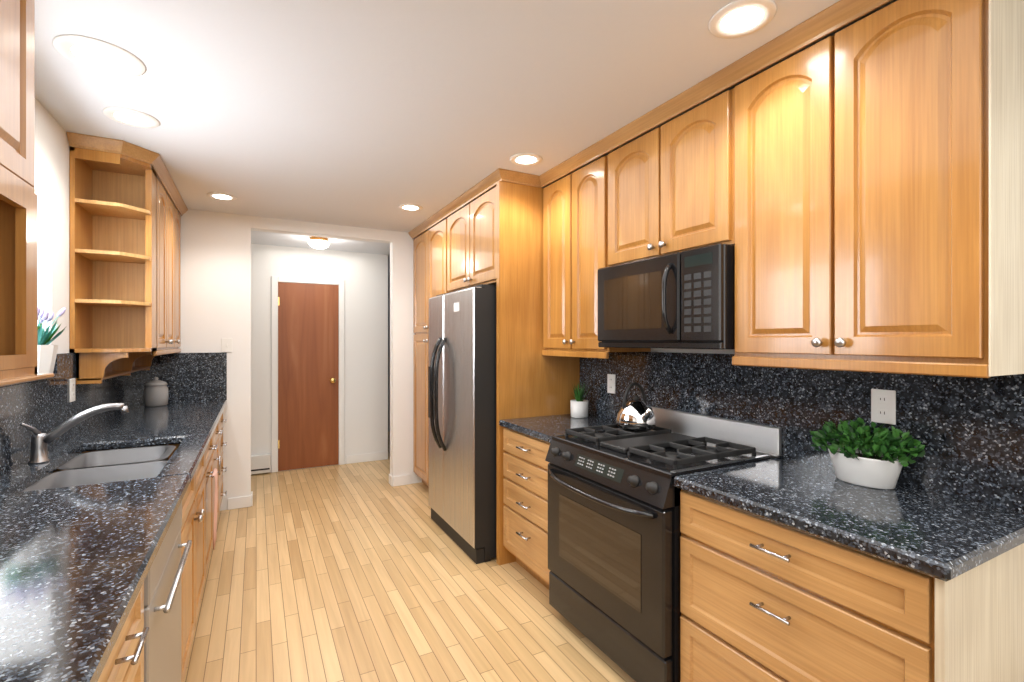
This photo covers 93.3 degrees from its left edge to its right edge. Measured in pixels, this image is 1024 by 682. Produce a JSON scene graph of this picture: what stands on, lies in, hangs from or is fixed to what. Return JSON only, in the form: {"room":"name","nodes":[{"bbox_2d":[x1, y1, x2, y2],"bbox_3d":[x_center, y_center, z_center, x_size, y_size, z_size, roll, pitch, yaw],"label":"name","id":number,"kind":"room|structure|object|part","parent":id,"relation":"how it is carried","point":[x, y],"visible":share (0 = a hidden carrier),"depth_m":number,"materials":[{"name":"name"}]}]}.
{"room":"kitchen","nodes":[
{"label":"kitchen","id":0,"kind":"room"},
{"bbox_2d":[34,98,69,472],"bbox_3d":[-1.883,0.170,1.419,0.300,2.460,7.470,0,0,-28],"label":"wall","id":1,"kind":"structure","parent":0,"point":[52,169],"depth_m":2.29,"materials":[{"name":"white paint"}]},
{"bbox_2d":[0,0,36,203],"bbox_3d":[-1.311,-0.729,1.003,0.318,0.659,0.560,0,0,-28],"label":"upper cabinet","id":2,"kind":"object","parent":1,"relation":"attached to","point":[17,17],"depth_m":1.22,"materials":[{"name":"brown wood"}]},
{"bbox_2d":[0,373,60,387],"bbox_3d":[-1.987,0.160,1.692,0.299,0.020,1.188,0,0,-28],"label":"window sill","id":3,"kind":"structure","parent":1,"relation":"attached to","point":[56,375],"depth_m":2.09,"materials":[{"name":"brown wood"}]},
{"bbox_2d":[37,307,66,373],"bbox_3d":[-2.128,-0.015,2.158,0.221,0.329,0.252,0,0,-28],"label":"potted plant","id":4,"kind":"object","parent":3,"relation":"on","point":[46,355],"depth_m":2.15,"materials":[{"name":"white ceramic"}]},
{"bbox_2d":[0,352,226,473],"bbox_3d":[-1.253,0.275,1.231,0.633,0.428,5.948,0,0,-28],"label":"backsplash","id":5,"kind":"structure","parent":1,"relation":"attached to","point":[46,406],"depth_m":2.60,"materials":[{"name":"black stone"}]},
{"bbox_2d":[69,378,74,401],"bbox_3d":[-2.236,0.250,2.459,0.008,0.118,0.075,0,0,-28],"label":"electrical outlet","id":6,"kind":"object","parent":5,"relation":"attached to","point":[72,390],"visible":1,"depth_m":2.45,"materials":[{"name":"white plastic"}]},
{"bbox_2d":[84,152,183,352],"bbox_3d":[-2.531,-0.499,3.308,0.318,1.118,1.080,0,0,-28],"label":"upper cabinet","id":7,"kind":"object","parent":1,"relation":"attached to","point":[125,256],"depth_m":2.81,"materials":[{"name":"brown wood"}]},
{"bbox_2d":[76,351,154,383],"bbox_3d":[-2.489,0.143,3.157,0.214,0.164,1.330,0,0,-28],"label":"valance","id":8,"kind":"object","parent":7,"relation":"attached to","point":[94,367],"visible":0.94,"depth_m":2.59,"materials":[{"name":"brown wood"}]},
{"bbox_2d":[168,208,421,510],"bbox_3d":[-1.656,0.170,4.453,2.940,2.460,0.120,0,0,-28],"label":"wall","id":9,"kind":"structure","parent":0,"point":[215,277],"depth_m":4.05,"materials":[{"name":"white paint"}]},
{"bbox_2d":[221,338,231,351],"bbox_3d":[-2.363,0.035,4.003,0.078,0.118,0.012,0,0,-28],"label":"light switch","id":10,"kind":"object","parent":9,"relation":"attached to","point":[226,344],"visible":1,"depth_m":4.00,"materials":[{"name":"white plastic"}]},
{"bbox_2d":[251,244,387,474],"bbox_3d":[-2.485,0.170,5.259,2.230,2.460,0.120,0,0,-28],"label":"wall","id":11,"kind":"structure","parent":0,"point":[364,276],"depth_m":5.53,"materials":[{"name":"white paint"}]},
{"bbox_2d":[251,453,270,474],"bbox_3d":[-2.774,1.290,4.999,0.495,0.190,0.065,0,0,-28],"label":"baseboard heater","id":12,"kind":"object","parent":11,"relation":"attached to","point":[260,463],"visible":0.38,"depth_m":5.05,"materials":[{"name":"white metal"}]},
{"bbox_2d":[271,276,344,472],"bbox_3d":[-2.231,0.354,5.314,0.744,2.092,0.017,0,0,-28],"label":"door frame","id":13,"kind":"structure","parent":11,"relation":"attached to","point":[275,280],"depth_m":5.19,"materials":[{"name":"white wood"}]},
{"bbox_2d":[278,282,338,470],"bbox_3d":[-2.216,0.381,5.285,0.614,2.022,0.080,0,0,-28],"label":"hall door","id":14,"kind":"structure","parent":11,"relation":"in","point":[308,375],"depth_m":5.31,"materials":[{"name":"brown wood"}]},
{"bbox_2d":[227,451,409,509],"bbox_3d":[-2.195,1.353,4.714,2.228,0.095,1.112,0,0,-28],"label":"baseboard","id":15,"kind":"structure","parent":11,"relation":"attached to","point":[239,502],"depth_m":4.69,"materials":[{"name":"white wood"}]},
{"bbox_2d":[388,275,389,431],"bbox_3d":[-1.509,0.170,7.744,2.020,2.460,0.100,0,0,-28],"label":"wall","id":16,"kind":"structure","parent":0,"point":[388,353],"depth_m":7.46,"materials":[{"name":"grey paint"}]},
{"bbox_2d":[183,431,635,681],"bbox_3d":[-0.426,1.440,3.101,4.450,0.080,9.320,0,0,-28],"label":"floor","id":17,"kind":"structure","parent":0,"point":[361,572],"depth_m":2.60,"materials":[{"name":"brown wood"}]},
{"bbox_2d":[104,568,155,681],"bbox_3d":[-1.050,0.965,0.830,0.616,0.870,0.479,0,0,-28],"label":"base cabinet","id":18,"kind":"object","parent":17,"relation":"on","point":[135,659],"depth_m":1.13,"materials":[{"name":"brown wood"}]},
{"bbox_2d":[156,496,187,681],"bbox_3d":[-1.311,0.965,1.322,0.616,0.870,0.636,0,0,-28],"label":"dishwasher","id":19,"kind":"object","parent":17,"relation":"on","point":[172,566],"depth_m":1.53,"materials":[{"name":"silver metal"}]},
{"bbox_2d":[0,400,226,681],"bbox_3d":[-1.253,0.510,1.231,0.633,0.040,5.948,0,0,-28],"label":"countertop","id":20,"kind":"structure","parent":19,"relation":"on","point":[77,561],"depth_m":1.18,"materials":[{"name":"black stone"}]},
{"bbox_2d":[20,403,128,463],"bbox_3d":[-1.780,0.377,1.982,0.323,0.225,0.134,0,0,-28],"label":"faucet","id":21,"kind":"object","parent":20,"relation":"on","point":[40,441],"visible":1,"depth_m":1.96,"materials":[{"name":"silver metal"}]},
{"bbox_2d":[16,440,179,491],"bbox_3d":[-1.669,0.629,2.025,0.425,0.223,0.880,0,0,-28],"label":"sink","id":22,"kind":"object","parent":20,"relation":"in","point":[121,461],"depth_m":2.11,"materials":[{"name":"silver metal"}]},
{"bbox_2d":[143,377,168,406],"bbox_3d":[-2.698,0.381,3.663,0.155,0.216,0.155,0,0,-28],"label":"canister","id":23,"kind":"object","parent":20,"relation":"on","point":[155,392],"visible":1,"depth_m":3.61,"materials":[{"name":"grey ceramic"}]},
{"bbox_2d":[188,436,215,611],"bbox_3d":[-2.022,0.965,2.657,0.608,0.870,0.528,0,0,-28],"label":"base cabinet","id":24,"kind":"object","parent":17,"relation":"on","point":[201,494],"depth_m":2.38,"materials":[{"name":"brown wood"}]},
{"bbox_2d":[212,469,217,549],"bbox_3d":[-1.641,0.924,2.673,0.021,0.402,0.161,0,0,-28],"label":"hanging towel","id":25,"kind":"object","parent":24,"relation":"hanging from","point":[215,474],"visible":1,"depth_m":2.64,"materials":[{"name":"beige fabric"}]},
{"bbox_2d":[216,424,219,521],"bbox_3d":[-2.272,0.965,3.129,0.608,0.870,0.540,0,0,-28],"label":"base cabinet","id":26,"kind":"object","parent":17,"relation":"on","point":[217,425],"depth_m":3.48,"materials":[{"name":"brown wood"}]},
{"bbox_2d":[220,416,223,507],"bbox_3d":[-2.527,0.965,3.610,0.608,0.870,0.550,0,0,-28],"label":"base cabinet","id":27,"kind":"object","parent":17,"relation":"on","point":[221,417],"depth_m":3.81,"materials":[{"name":"brown wood"}]},
{"bbox_2d":[428,284,495,563],"bbox_3d":[-0.151,0.520,3.571,0.845,1.760,0.910,0,0,-28],"label":"fridge","id":28,"kind":"object","parent":17,"relation":"on","point":[462,409],"visible":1,"depth_m":3.15,"materials":[{"name":"silver metal"}]},
{"bbox_2d":[412,208,515,507],"bbox_3d":[-0.483,0.171,4.467,0.608,2.460,0.947,0,0,-28],"label":"tall cabinet","id":29,"kind":"object","parent":17,"relation":"on","point":[428,248],"depth_m":4.27,"materials":[{"name":"brown wood"}]},
{"bbox_2d":[501,426,549,589],"bbox_3d":[0.352,0.965,2.892,0.608,0.870,0.612,0,0,-28],"label":"base cabinet","id":30,"kind":"object","parent":17,"relation":"on","point":[525,467],"depth_m":2.76,"materials":[{"name":"brown wood"}]},
{"bbox_2d":[499,414,615,445],"bbox_3d":[0.341,0.510,2.886,0.633,0.040,0.612,0,0,-28],"label":"countertop","id":31,"kind":"structure","parent":30,"relation":"on","point":[541,428],"depth_m":2.86,"materials":[{"name":"black stone"}]},
{"bbox_2d":[570,384,589,417],"bbox_3d":[0.446,0.370,3.130,0.156,0.239,0.146,0,0,-28],"label":"plant","id":32,"kind":"object","parent":31,"relation":"on","point":[578,406],"visible":1,"depth_m":3.08,"materials":[{"name":"green plant"}]},
{"bbox_2d":[545,406,781,681],"bbox_3d":[0.622,0.882,2.221,0.718,1.035,0.822,0,0,-28],"label":"range","id":33,"kind":"object","parent":17,"relation":"on","point":[614,533],"depth_m":2.02,"materials":[{"name":"black metal"}]},
{"bbox_2d":[616,382,655,429],"bbox_3d":[0.654,0.331,2.488,0.204,0.234,0.250,0,0,-28],"label":"kettle","id":34,"kind":"object","parent":33,"relation":"on","point":[635,414],"visible":1,"depth_m":2.44,"materials":[{"name":"silver metal"}]},
{"bbox_3d":[0.925,0.423,2.381,0.034,0.116,0.821,0,0,-28],"label":"kitchen range backguard","id":35,"kind":"part","parent":33,"relation":"part of","materials":[{"name":"silver metal"}]},
{"bbox_2d":[680,490,1023,681],"bbox_3d":[1.054,0.965,1.565,0.608,0.870,0.777,0,0,-28],"label":"base cabinet","id":36,"kind":"object","parent":17,"relation":"on","point":[793,571],"depth_m":1.32,"materials":[{"name":"brown wood"}]},
{"bbox_2d":[674,457,1023,585],"bbox_3d":[1.047,0.510,1.552,0.633,0.040,0.793,0,0,-28],"label":"countertop","id":37,"kind":"structure","parent":36,"relation":"on","point":[947,539],"depth_m":1.37,"materials":[{"name":"black stone"}]},
{"bbox_2d":[810,417,924,489],"bbox_3d":[1.207,0.378,1.668,0.181,0.224,0.342,0,0,-28],"label":"plant","id":38,"kind":"object","parent":37,"relation":"on","point":[876,465],"visible":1,"depth_m":1.62,"materials":[{"name":"green plant"}]},
{"bbox_2d":[35,0,896,274],"bbox_3d":[-0.426,-1.060,3.101,4.450,0.080,9.320,0,0,-28],"label":"ceiling","id":39,"kind":"structure","parent":0,"point":[372,114],"depth_m":2.01,"materials":[{"name":"white paint"}]},
{"bbox_2d":[52,34,146,76],"bbox_3d":[-1.532,-1.056,1.803,0.269,0.006,0.269,0,0,-28],"label":"recessed light","id":40,"kind":"object","parent":39,"relation":"in","point":[100,56],"visible":1,"depth_m":1.79,"materials":[{"name":"white glass"}]},
{"bbox_2d":[102,107,159,127],"bbox_3d":[-1.802,-1.056,2.293,0.218,0.006,0.218,0,0,-28],"label":"recessed light","id":41,"kind":"object","parent":39,"relation":"in","point":[130,117],"visible":1,"depth_m":2.29,"materials":[{"name":"white glass"}]},
{"bbox_2d":[207,192,236,200],"bbox_3d":[-2.122,-1.056,3.538,0.192,0.006,0.192,0,0,-28],"label":"recessed light","id":42,"kind":"object","parent":39,"relation":"in","point":[221,196],"visible":1,"depth_m":3.54,"materials":[{"name":"white glass"}]},
{"bbox_2d":[308,236,329,248],"bbox_3d":[-1.910,-0.967,4.782,0.200,0.105,0.200,0,0,-28],"label":"light","id":43,"kind":"object","parent":39,"relation":"attached to","point":[318,242],"visible":0.98,"depth_m":4.72,"materials":[{"name":"white glass"}]},
{"bbox_2d":[398,204,422,210],"bbox_3d":[-0.805,-1.056,3.828,0.192,0.006,0.192,0,0,-28],"label":"recessed light","id":44,"kind":"object","parent":39,"relation":"in","point":[410,207],"visible":1,"depth_m":3.83,"materials":[{"name":"white glass"}]},
{"bbox_2d":[510,153,542,165],"bbox_3d":[0.082,-1.056,2.816,0.192,0.006,0.192,0,0,-28],"label":"recessed light","id":45,"kind":"object","parent":39,"relation":"in","point":[525,159],"visible":1,"depth_m":2.81,"materials":[{"name":"white glass"}]},
{"bbox_2d":[708,0,776,38],"bbox_3d":[0.755,-1.056,1.588,0.205,0.006,0.205,0,0,-28],"label":"recessed light","id":46,"kind":"object","parent":39,"relation":"in","point":[737,19],"visible":1,"depth_m":1.58,"materials":[{"name":"white glass"}]},
{"bbox_2d":[651,348,778,458],"bbox_3d":[1.052,0.170,2.351,0.120,2.460,6.370,0,0,-28],"label":"wall","id":47,"kind":"structure","parent":0,"point":[722,351],"depth_m":2.43,"materials":[{"name":"white paint"}]},
{"bbox_2d":[444,172,539,299],"bbox_3d":[-0.036,-0.722,3.625,0.608,0.675,0.960,0,0,-28],"label":"upper cabinet","id":48,"kind":"object","parent":47,"relation":"attached to","point":[494,239],"depth_m":3.14,"materials":[{"name":"brown wood"}]},
{"bbox_2d":[540,140,650,355],"bbox_3d":[0.489,-0.500,2.943,0.318,1.119,0.657,0,0,-28],"label":"upper cabinet","id":49,"kind":"object","parent":47,"relation":"attached to","point":[571,207],"depth_m":2.84,"materials":[{"name":"brown wood"}]},
{"bbox_2d":[604,72,723,266],"bbox_3d":[0.822,-0.722,2.313,0.318,0.675,0.769,0,0,-28],"label":"upper cabinet","id":50,"kind":"object","parent":47,"relation":"attached to","point":[664,188],"depth_m":2.18,"materials":[{"name":"brown wood"}]},
{"bbox_2d":[598,243,734,348],"bbox_3d":[0.770,-0.174,2.285,0.436,0.414,0.762,0,0,-28],"label":"microwave","id":51,"kind":"object","parent":50,"relation":"attached to","point":[685,299],"visible":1,"depth_m":2.07,"materials":[{"name":"black metal"}]},
{"bbox_2d":[580,351,1023,510],"bbox_3d":[0.987,0.275,2.323,0.018,0.428,2.213,0,0,-28],"label":"backsplash","id":52,"kind":"structure","parent":47,"relation":"attached to","point":[968,432],"depth_m":1.80,"materials":[{"name":"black stone"}]},
{"bbox_2d":[607,374,614,393],"bbox_3d":[0.615,0.265,2.996,0.008,0.118,0.075,0,0,-28],"label":"electrical outlet","id":53,"kind":"object","parent":52,"relation":"attached to","point":[610,383],"visible":1,"depth_m":2.99,"materials":[{"name":"white plastic"}]},
{"bbox_2d":[871,389,895,424],"bbox_3d":[1.303,0.230,1.697,0.008,0.118,0.075,0,0,-28],"label":"electrical outlet","id":54,"kind":"object","parent":52,"relation":"attached to","point":[883,406],"visible":1,"depth_m":1.69,"materials":[{"name":"white plastic"}]},
{"bbox_2d":[724,0,1023,371],"bbox_3d":[1.180,-0.500,1.637,0.318,1.119,0.759,0,0,-28],"label":"upper cabinet","id":55,"kind":"object","parent":47,"relation":"attached to","point":[854,194],"depth_m":1.44,"materials":[{"name":"brown wood"}]}
]}

